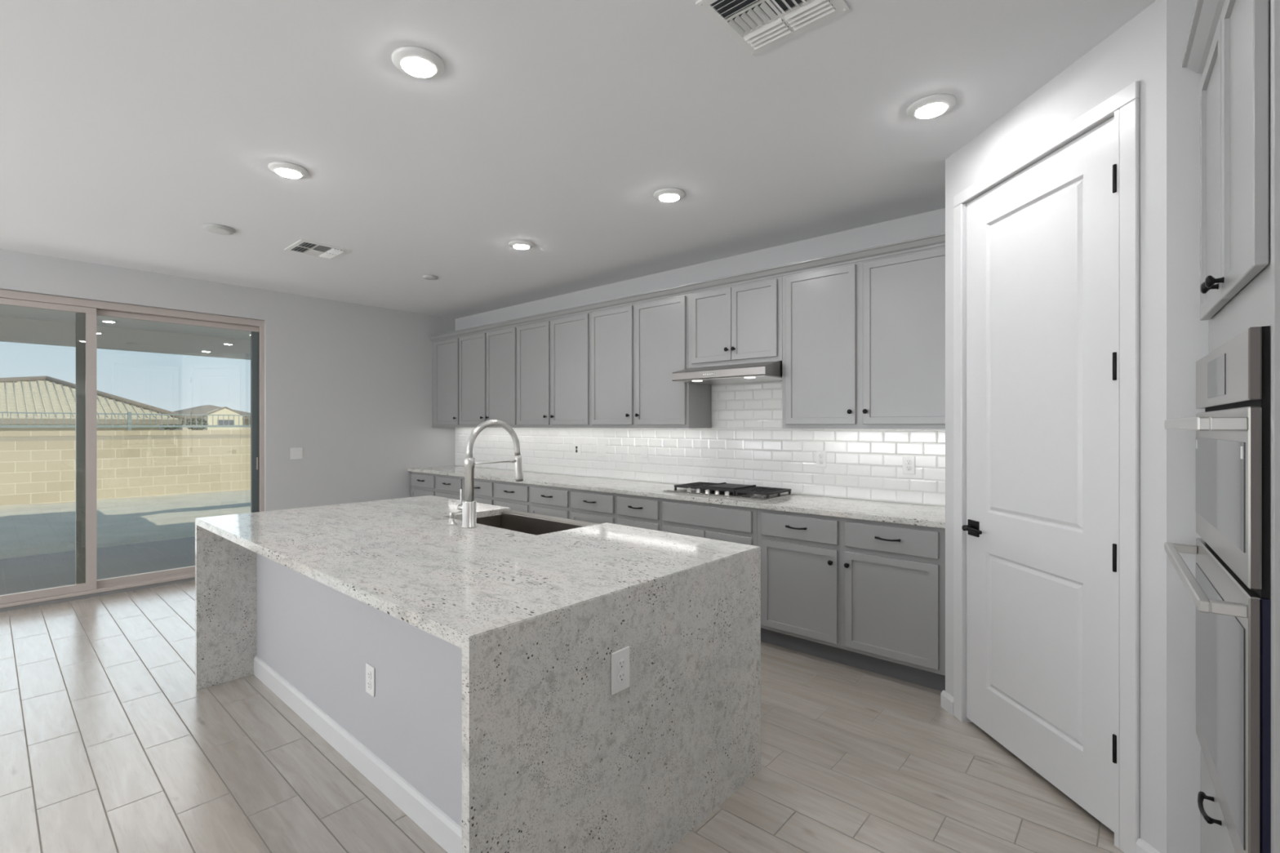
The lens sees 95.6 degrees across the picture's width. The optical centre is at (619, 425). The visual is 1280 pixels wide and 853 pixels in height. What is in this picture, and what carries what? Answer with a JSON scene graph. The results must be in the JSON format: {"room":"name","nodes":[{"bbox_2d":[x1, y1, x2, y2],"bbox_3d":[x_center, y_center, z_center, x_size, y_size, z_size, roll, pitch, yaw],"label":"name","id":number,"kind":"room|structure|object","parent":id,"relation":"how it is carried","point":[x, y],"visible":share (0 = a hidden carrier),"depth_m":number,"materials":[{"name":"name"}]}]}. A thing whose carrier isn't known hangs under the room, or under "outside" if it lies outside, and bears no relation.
{"room":"kitchen","nodes":[
{"label":"kitchen","id":0,"kind":"room"},
{"bbox_2d":[0,248,454,511],"bbox_3d":[-5.325,0.038,3.748,0.150,2.743,9.565,0,0,42],"label":"wall","id":1,"kind":"structure","parent":0,"point":[348,384],"depth_m":6.07,"materials":[{"name":"white paint"}]},
{"bbox_2d":[0,288,264,612],"bbox_3d":[-4.759,0.188,4.382,0.122,2.445,3.665,0,0,42],"label":"door","id":2,"kind":"structure","parent":1,"relation":"in","point":[86,585],"depth_m":4.78,"materials":[{"name":"beige plastic"}]},
{"bbox_2d":[290,447,302,459],"bbox_3d":[-3.273,0.280,5.881,0.008,0.116,0.116,0,0,42],"label":"switch plate","id":3,"kind":"object","parent":1,"relation":"attached to","point":[296,453],"visible":1,"depth_m":5.88,"materials":[{"name":"white plastic"}]},
{"bbox_2d":[457,488,477,528],"bbox_3d":[-0.751,0.405,2.852,0.122,0.180,0.074,0,0,42],"label":"base","id":4,"kind":"object","parent":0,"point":[468,507],"depth_m":2.81,"materials":[{"name":"silver metal"}]},
{"bbox_2d":[0,580,1124,852],"bbox_3d":[-2.565,1.440,1.198,7.765,0.060,9.915,0,0,42],"label":"floor","id":5,"kind":"structure","parent":0,"point":[109,743],"depth_m":2.38,"materials":[{"name":"beige tile"}]},
{"bbox_2d":[410,471,435,497],"bbox_3d":[-2.038,0.971,6.779,0.544,0.879,0.652,0,0,42],"label":"base cabinet","id":6,"kind":"object","parent":5,"relation":"on","point":[422,484],"visible":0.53,"depth_m":6.56,"materials":[{"name":"grey paint"}]},
{"bbox_2d":[407,465,945,528],"bbox_3d":[-0.178,0.512,5.101,5.632,0.035,0.627,0,0,42],"label":"countertop","id":7,"kind":"structure","parent":6,"relation":"on","point":[930,516],"depth_m":3.89,"materials":[{"name":"white stone"}]},
{"bbox_2d":[662,481,794,501],"bbox_3d":[0.793,0.467,4.266,0.825,0.056,0.475,0,0,42],"label":"gas cooktop","id":8,"kind":"object","parent":7,"relation":"in","point":[752,492],"visible":1,"depth_m":4.16,"materials":[{"name":"metal"}]},
{"bbox_2d":[435,474,494,505],"bbox_3d":[-1.435,0.971,6.229,1.086,0.879,0.652,0,0,42],"label":"base cabinet","id":9,"kind":"object","parent":5,"relation":"on","point":[446,486],"visible":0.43,"depth_m":6.04,"materials":[{"name":"grey paint"}]},
{"bbox_2d":[195,495,760,852],"bbox_3d":[-0.849,0.953,2.747,2.605,0.915,1.383,0,0,42],"label":"kitchen island","id":10,"kind":"object","parent":5,"relation":"on","point":[493,721],"visible":0.92,"depth_m":2.02,"materials":[{"name":"white stone"}]},
{"bbox_2d":[365,663,374,697],"bbox_3d":[-0.998,1.018,2.322,0.072,0.116,0.008,0,0,42],"label":"electrical outlet","id":11,"kind":"object","parent":10,"relation":"attached to","point":[370,670],"visible":1,"depth_m":2.31,"materials":[{"name":"white plastic"}]},
{"bbox_2d":[367,680,371,689],"bbox_3d":[-1.000,1.038,2.320,0.034,0.034,0.002,0,0,42],"label":"socket","id":12,"kind":"object","parent":11,"relation":"attached to","point":[369,682],"depth_m":2.32,"materials":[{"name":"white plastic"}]},
{"bbox_2d":[367,671,371,679],"bbox_3d":[-1.000,0.999,2.320,0.034,0.034,0.002,0,0,42],"label":"socket","id":13,"kind":"object","parent":11,"relation":"attached to","point":[369,673],"depth_m":2.32,"materials":[{"name":"white plastic"}]},
{"bbox_2d":[446,511,462,524],"bbox_3d":[-0.819,0.462,2.944,0.054,0.066,0.126,0,0,42],"label":"soap dispenser","id":14,"kind":"object","parent":10,"relation":"on","point":[451,520],"visible":0.92,"depth_m":2.91,"materials":[{"name":"silver metal"}]},
{"bbox_2d":[457,419,523,528],"bbox_3d":[-0.654,0.231,2.958,0.122,0.527,0.362,0,0,42],"label":"kitchen faucet","id":15,"kind":"object","parent":10,"relation":"on","point":[468,507],"visible":1,"depth_m":2.83,"materials":[{"name":"silver metal"}]},
{"bbox_2d":[504,533,514,537],"bbox_3d":[-0.493,0.491,2.603,0.046,0.008,0.046,0,0,42],"label":"switch","id":16,"kind":"object","parent":10,"relation":"on","point":[505,535],"visible":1,"depth_m":2.59,"materials":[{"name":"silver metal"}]},
{"bbox_2d":[461,510,598,535],"bbox_3d":[-0.513,0.642,3.068,0.814,0.266,0.480,0,0,42],"label":"sink","id":17,"kind":"object","parent":10,"relation":"in","point":[535,524],"visible":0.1,"depth_m":3.27,"materials":[{"name":"metal"}]},
{"bbox_2d":[461,515,501,528],"bbox_3d":[-0.543,0.638,3.035,0.814,0.214,0.390,0,0,42],"label":"basin","id":18,"kind":"object","parent":17,"relation":"in","point":[492,521],"depth_m":3.40,"materials":[{"name":"metal"}]},
{"bbox_2d":[611,646,629,695],"bbox_3d":[0.005,0.735,1.743,0.008,0.124,0.080,0,0,42],"label":"electrical outlet","id":19,"kind":"object","parent":10,"relation":"attached to","point":[620,658],"visible":1,"depth_m":1.74,"materials":[{"name":"white plastic"}]},
{"bbox_2d":[617,671,625,683],"bbox_3d":[0.007,0.754,1.741,0.002,0.034,0.034,0,0,42],"label":"socket","id":20,"kind":"object","parent":19,"relation":"attached to","point":[620,674],"depth_m":1.74,"materials":[{"name":"white plastic"}]},
{"bbox_2d":[617,657,625,670],"bbox_3d":[0.007,0.716,1.741,0.002,0.034,0.034,0,0,42],"label":"socket","id":21,"kind":"object","parent":19,"relation":"attached to","point":[620,661],"depth_m":1.74,"materials":[{"name":"white plastic"}]},
{"bbox_2d":[494,480,570,519],"bbox_3d":[-0.632,0.971,5.497,1.085,0.879,0.652,0,0,42],"label":"base cabinet","id":22,"kind":"object","parent":5,"relation":"on","point":[553,501],"visible":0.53,"depth_m":5.23,"materials":[{"name":"grey paint"}]},
{"bbox_2d":[570,488,616,524],"bbox_3d":[-0.035,0.971,4.954,0.528,0.879,0.652,0,0,42],"label":"base cabinet","id":23,"kind":"object","parent":5,"relation":"on","point":[589,506],"visible":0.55,"depth_m":4.72,"materials":[{"name":"grey paint"}]},
{"bbox_2d":[616,493,662,531],"bbox_3d":[0.328,0.971,4.623,0.452,0.879,0.652,0,0,42],"label":"base cabinet","id":24,"kind":"object","parent":5,"relation":"on","point":[635,511],"visible":0.24,"depth_m":4.39,"materials":[{"name":"grey paint"}]},
{"bbox_2d":[662,498,761,641],"bbox_3d":[0.784,0.971,4.208,0.779,0.879,0.649,0,0,42],"label":"base cabinet","id":25,"kind":"object","parent":5,"relation":"on","point":[735,524],"visible":0.16,"depth_m":3.96,"materials":[{"name":"grey paint"}]},
{"bbox_2d":[756,508,945,691],"bbox_3d":[1.483,0.971,3.570,1.113,0.879,0.652,0,0,42],"label":"base cabinet","id":26,"kind":"object","parent":5,"relation":"on","point":[867,595],"visible":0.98,"depth_m":3.31,"materials":[{"name":"grey paint"}]},
{"bbox_2d":[1182,0,1271,852],"bbox_3d":[1.655,0.164,1.186,0.655,2.492,0.875,0,0,39],"label":"tall cabinet","id":27,"kind":"object","parent":5,"relation":"on","point":[1228,43],"visible":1,"depth_m":1.32,"materials":[{"name":"grey paint"}]},
{"bbox_2d":[1164,325,1271,852],"bbox_3d":[1.417,0.353,1.403,0.098,1.083,0.756,0,0,39],"label":"double oven","id":28,"kind":"object","parent":27,"relation":"on","point":[1229,593],"visible":1,"depth_m":1.19,"materials":[{"name":"metal"}]},
{"bbox_2d":[1271,0,1279,852],"bbox_3d":[1.393,0.160,0.819,0.634,2.500,0.024,0,0,39],"label":"end panel","id":29,"kind":"object","parent":5,"relation":"on","point":[1275,4],"visible":1,"depth_m":1.01,"materials":[{"name":"grey paint"}]},
{"bbox_2d":[0,0,1155,319],"bbox_3d":[-2.565,-1.383,1.198,7.765,0.100,9.915,0,0,42],"label":"ceiling","id":30,"kind":"structure","parent":0,"point":[128,128],"depth_m":2.62,"materials":[{"name":"white paint"}]},
{"bbox_2d":[202,223,235,235],"bbox_3d":[-2.699,-1.322,3.915,0.184,0.021,0.184,0,0,42],"label":"ceiling disc","id":31,"kind":"object","parent":30,"relation":"attached to","point":[213,228],"visible":1,"depth_m":3.88,"materials":[{"name":"white plastic"}]},
{"bbox_2d":[267,161,308,178],"bbox_3d":[-1.718,-1.321,3.014,0.184,0.023,0.184,0,0,42],"label":"recessed light","id":32,"kind":"object","parent":30,"relation":"in","point":[285,169],"visible":1,"depth_m":2.98,"materials":[{"name":"white plastic"}]},
{"bbox_2d":[284,239,351,259],"bbox_3d":[-2.281,-1.325,4.386,0.350,0.015,0.350,0,0,42],"label":"ceiling vent","id":33,"kind":"object","parent":30,"relation":"in","point":[303,246],"visible":1,"depth_m":4.37,"materials":[{"name":"white plastic"}]},
{"bbox_2d":[391,45,444,79],"bbox_3d":[-0.736,-1.321,2.125,0.184,0.023,0.184,0,0,42],"label":"recessed light","id":34,"kind":"object","parent":30,"relation":"in","point":[417,62],"visible":1,"depth_m":2.10,"materials":[{"name":"white plastic"}]},
{"bbox_2d":[422,274,438,279],"bbox_3d":[-1.687,-1.322,5.178,0.132,0.021,0.132,0,0,42],"label":"smoke detector","id":35,"kind":"object","parent":30,"relation":"attached to","point":[428,277],"visible":1,"depth_m":5.14,"materials":[{"name":"white plastic"}]},
{"bbox_2d":[508,240,533,249],"bbox_3d":[-0.718,-1.321,4.254,0.184,0.023,0.184,0,0,42],"label":"recessed light","id":36,"kind":"object","parent":30,"relation":"in","point":[517,244],"visible":1,"depth_m":4.21,"materials":[{"name":"white plastic"}]},
{"bbox_2d":[653,187,685,202],"bbox_3d":[0.287,-1.321,3.337,0.184,0.023,0.184,0,0,42],"label":"recessed light","id":37,"kind":"object","parent":30,"relation":"in","point":[666,194],"visible":1,"depth_m":3.30,"materials":[{"name":"white plastic"}]},
{"bbox_2d":[695,0,849,56],"bbox_3d":[0.487,-1.325,1.836,0.350,0.015,0.350,0,0,42],"label":"ceiling vent","id":38,"kind":"object","parent":30,"relation":"in","point":[757,26],"visible":1,"depth_m":1.88,"materials":[{"name":"white plastic"}]},
{"bbox_2d":[906,93,956,119],"bbox_3d":[1.298,-1.321,2.416,0.184,0.023,0.184,0,0,42],"label":"recessed light","id":39,"kind":"object","parent":30,"relation":"in","point":[931,106],"visible":1,"depth_m":2.38,"materials":[{"name":"white plastic"}]},
{"bbox_2d":[454,208,945,506],"bbox_3d":[0.733,0.038,4.778,7.715,2.743,0.120,0,0,42],"label":"wall","id":40,"kind":"structure","parent":0,"point":[933,222],"depth_m":4.50,"materials":[{"name":"white paint"}]},
{"bbox_2d":[431,336,459,427],"bbox_3d":[-1.946,-0.498,6.887,0.613,1.033,0.371,0,0,42],"label":"upper cabinet","id":41,"kind":"object","parent":40,"relation":"attached to","point":[446,350],"depth_m":6.77,"materials":[{"name":"grey paint"}]},
{"bbox_2d":[427,232,945,342],"bbox_3d":[-0.188,-1.044,5.090,5.630,0.058,0.080,0,0,42],"label":"crown molding","id":42,"kind":"structure","parent":41,"relation":"attached to","point":[935,240],"depth_m":4.15,"materials":[{"name":"grey paint"}]},
{"bbox_2d":[458,325,517,427],"bbox_3d":[-1.329,-0.498,6.325,1.054,1.033,0.371,0,0,42],"label":"upper cabinet","id":43,"kind":"object","parent":40,"relation":"attached to","point":[488,360],"visible":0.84,"depth_m":6.17,"materials":[{"name":"grey paint"}]},
{"bbox_2d":[517,311,591,427],"bbox_3d":[-0.551,-0.498,5.616,1.049,1.033,0.371,0,0,42],"label":"upper cabinet","id":44,"kind":"object","parent":40,"relation":"attached to","point":[554,355],"visible":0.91,"depth_m":5.46,"materials":[{"name":"grey paint"}]},
{"bbox_2d":[591,293,711,428],"bbox_3d":[0.229,-0.498,4.905,1.059,1.033,0.371,0,0,42],"label":"upper cabinet","id":45,"kind":"object","parent":40,"relation":"attached to","point":[637,348],"visible":0.98,"depth_m":4.72,"materials":[{"name":"grey paint"}]},
{"bbox_2d":[454,381,945,506],"bbox_3d":[0.032,0.032,5.330,5.629,0.924,0.008,0,0,42],"label":"backsplash","id":46,"kind":"structure","parent":40,"relation":"attached to","point":[746,443],"depth_m":4.45,"materials":[{"name":"white tile"}]},
{"bbox_2d":[573,443,581,455],"bbox_3d":[-0.420,0.232,5.729,0.115,0.116,0.009,0,0,42],"label":"electrical outlet","id":47,"kind":"object","parent":46,"relation":"attached to","point":[576,446],"visible":1,"depth_m":5.72,"materials":[{"name":"white plastic"}]},
{"bbox_2d":[816,450,826,467],"bbox_3d":[1.413,0.232,4.059,0.072,0.116,0.008,0,0,42],"label":"electrical outlet","id":48,"kind":"object","parent":46,"relation":"attached to","point":[820,455],"visible":1,"depth_m":4.06,"materials":[{"name":"white plastic"}]},
{"bbox_2d":[902,455,915,474],"bbox_3d":[1.835,0.248,3.675,0.072,0.116,0.008,0,0,42],"label":"electrical outlet","id":49,"kind":"object","parent":46,"relation":"attached to","point":[908,461],"visible":1,"depth_m":3.67,"materials":[{"name":"white plastic"}]},
{"bbox_2d":[906,465,911,471],"bbox_3d":[1.833,0.268,3.673,0.034,0.034,0.002,0,0,42],"label":"socket","id":50,"kind":"object","parent":49,"relation":"attached to","point":[908,468],"depth_m":3.67,"materials":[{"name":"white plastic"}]},
{"bbox_2d":[906,459,911,464],"bbox_3d":[1.833,0.229,3.673,0.034,0.034,0.002,0,0,42],"label":"socket","id":51,"kind":"object","parent":49,"relation":"attached to","point":[908,461],"depth_m":3.67,"materials":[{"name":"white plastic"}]},
{"bbox_2d":[688,275,782,368],"bbox_3d":[0.907,-0.729,4.287,0.774,0.573,0.371,0,0,42],"label":"upper cabinet","id":52,"kind":"object","parent":40,"relation":"attached to","point":[741,323],"visible":0.95,"depth_m":4.15,"materials":[{"name":"grey paint"}]},
{"bbox_2d":[671,360,782,384],"bbox_3d":[0.845,-0.383,4.219,0.758,0.116,0.533,0,0,42],"label":"range hood","id":53,"kind":"object","parent":52,"relation":"attached to","point":[765,371],"visible":0.99,"depth_m":4.04,"materials":[{"name":"metal"}]},
{"bbox_2d":[782,245,945,429],"bbox_3d":[1.592,-0.498,3.663,1.078,1.033,0.371,0,0,42],"label":"upper cabinet","id":54,"kind":"object","parent":40,"relation":"attached to","point":[864,342],"visible":0.92,"depth_m":3.53,"materials":[{"name":"grey paint"}]},
{"bbox_2d":[945,0,1166,852],"bbox_3d":[1.708,0.038,2.346,0.100,2.743,1.121,0,0,-3],"label":"wall","id":55,"kind":"structure","parent":0,"point":[1136,51],"depth_m":1.85,"materials":[{"name":"white paint"}]},
{"bbox_2d":[940,690,953,715],"bbox_3d":[1.625,1.369,2.866,0.016,0.082,0.098,0,0,-3],"label":"baseboard","id":56,"kind":"structure","parent":55,"relation":"attached to","point":[946,700],"depth_m":2.87,"materials":[{"name":"white paint"}]},
{"bbox_2d":[961,115,1116,832],"bbox_3d":[1.660,0.165,2.348,0.084,2.440,0.815,0,0,-3],"label":"door","id":57,"kind":"structure","parent":55,"relation":"in","point":[1042,357],"depth_m":2.27,"materials":[{"name":"white paint"}]},
{"bbox_2d":[953,80,1139,852],"bbox_3d":[1.698,0.148,2.345,0.109,2.524,0.949,0,0,-3],"label":"trim","id":58,"kind":"structure","parent":55,"relation":"attached to","point":[1124,105],"depth_m":1.93,"materials":[{"name":"white paint"}]},
{"bbox_2d":[1135,838,1159,852],"bbox_3d":[1.674,1.369,1.823,0.016,0.082,0.092,0,0,-3],"label":"baseboard","id":59,"kind":"structure","parent":55,"relation":"attached to","point":[1141,846],"depth_m":1.85,"materials":[{"name":"white paint"}]},
{"bbox_2d":[1166,0,1208,852],"bbox_3d":[2.111,0.038,1.467,1.057,2.743,0.107,0,0,42],"label":"wall","id":60,"kind":"structure","parent":0,"point":[1187,335],"depth_m":1.76,"materials":[{"name":"white paint"}]},
{"label":"outside","id":61,"kind":"structure","parent":0,"visible":0},
{"bbox_3d":[-11.086,2.010,10.105,90.000,0.300,120.000,0,0,42],"label":"ground","id":62,"kind":"structure","parent":61,"visible":0},
{"bbox_2d":[0,375,184,431],"bbox_3d":[-22.430,0.415,18.441,10.175,4.389,12.134,0,0,42],"label":"neighbor house","id":63,"kind":"structure","parent":62,"relation":"on","point":[46,393],"depth_m":18.79,"materials":[{"name":"beige paint"}]},
{"bbox_2d":[160,420,183,430],"bbox_3d":[-18.638,1.099,24.112,0.816,3.035,0.808,0,0,42],"label":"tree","id":64,"kind":"object","parent":62,"relation":"on","point":[171,428],"visible":0.09,"depth_m":24.06,"materials":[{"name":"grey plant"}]},
{"bbox_2d":[186,417,207,430],"bbox_3d":[-18.625,1.122,25.572,0.902,2.989,0.871,0,0,42],"label":"tree","id":65,"kind":"object","parent":62,"relation":"on","point":[204,422],"visible":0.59,"depth_m":25.49,"materials":[{"name":"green plant"}]},
{"bbox_2d":[160,404,250,430],"bbox_3d":[-26.372,0.640,37.163,9.150,3.940,4.800,0,0,42],"label":"neighbor house","id":66,"kind":"structure","parent":62,"relation":"on","point":[207,409],"depth_m":34.22,"materials":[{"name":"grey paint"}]},
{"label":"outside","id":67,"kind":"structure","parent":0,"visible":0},
{"bbox_2d":[0,304,250,340],"bbox_3d":[-6.712,-1.220,4.427,2.814,0.060,15.500,0,0,42],"label":"ceiling","id":68,"kind":"structure","parent":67,"point":[11,311],"depth_m":6.70,"materials":[{"name":"grey paint"}]},
{"bbox_2d":[0,315,250,359],"bbox_3d":[-7.715,-1.073,5.341,0.200,0.275,15.500,0,0,42],"label":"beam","id":69,"kind":"structure","parent":68,"relation":"attached to","point":[15,330],"depth_m":7.08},
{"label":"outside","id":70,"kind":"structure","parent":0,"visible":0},
{"bbox_2d":[0,536,195,595],"bbox_3d":[-6.664,1.505,4.383,2.684,0.110,15.500,0,0,42],"label":"patio slab","id":71,"kind":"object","parent":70,"point":[41,571],"depth_m":6.07,"materials":[{"name":"concrete"}]},
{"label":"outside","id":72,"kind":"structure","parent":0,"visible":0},
{"bbox_2d":[0,489,250,559],"bbox_3d":[-8.417,1.460,9.025,6.200,0.050,26.000,0,0,42],"label":"yard","id":73,"kind":"structure","parent":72,"point":[25,529],"depth_m":9.02,"materials":[{"name":"grey concrete"}]},
{"bbox_2d":[0,430,250,505],"bbox_3d":[-10.782,0.927,11.181,0.200,1.665,30.000,0,0,42],"label":"wall","id":74,"kind":"structure","parent":73,"relation":"on","point":[37,467],"depth_m":11.87,"materials":[{"name":"beige brick"}]},
{"bbox_2d":[0,412,250,430],"bbox_3d":[-11.455,-0.098,10.441,0.060,0.374,28.000,0,0,42],"label":"fence","id":75,"kind":"object","parent":74,"relation":"on","point":[129,426],"visible":0.63,"depth_m":11.92,"materials":[{"name":"grey metal"}]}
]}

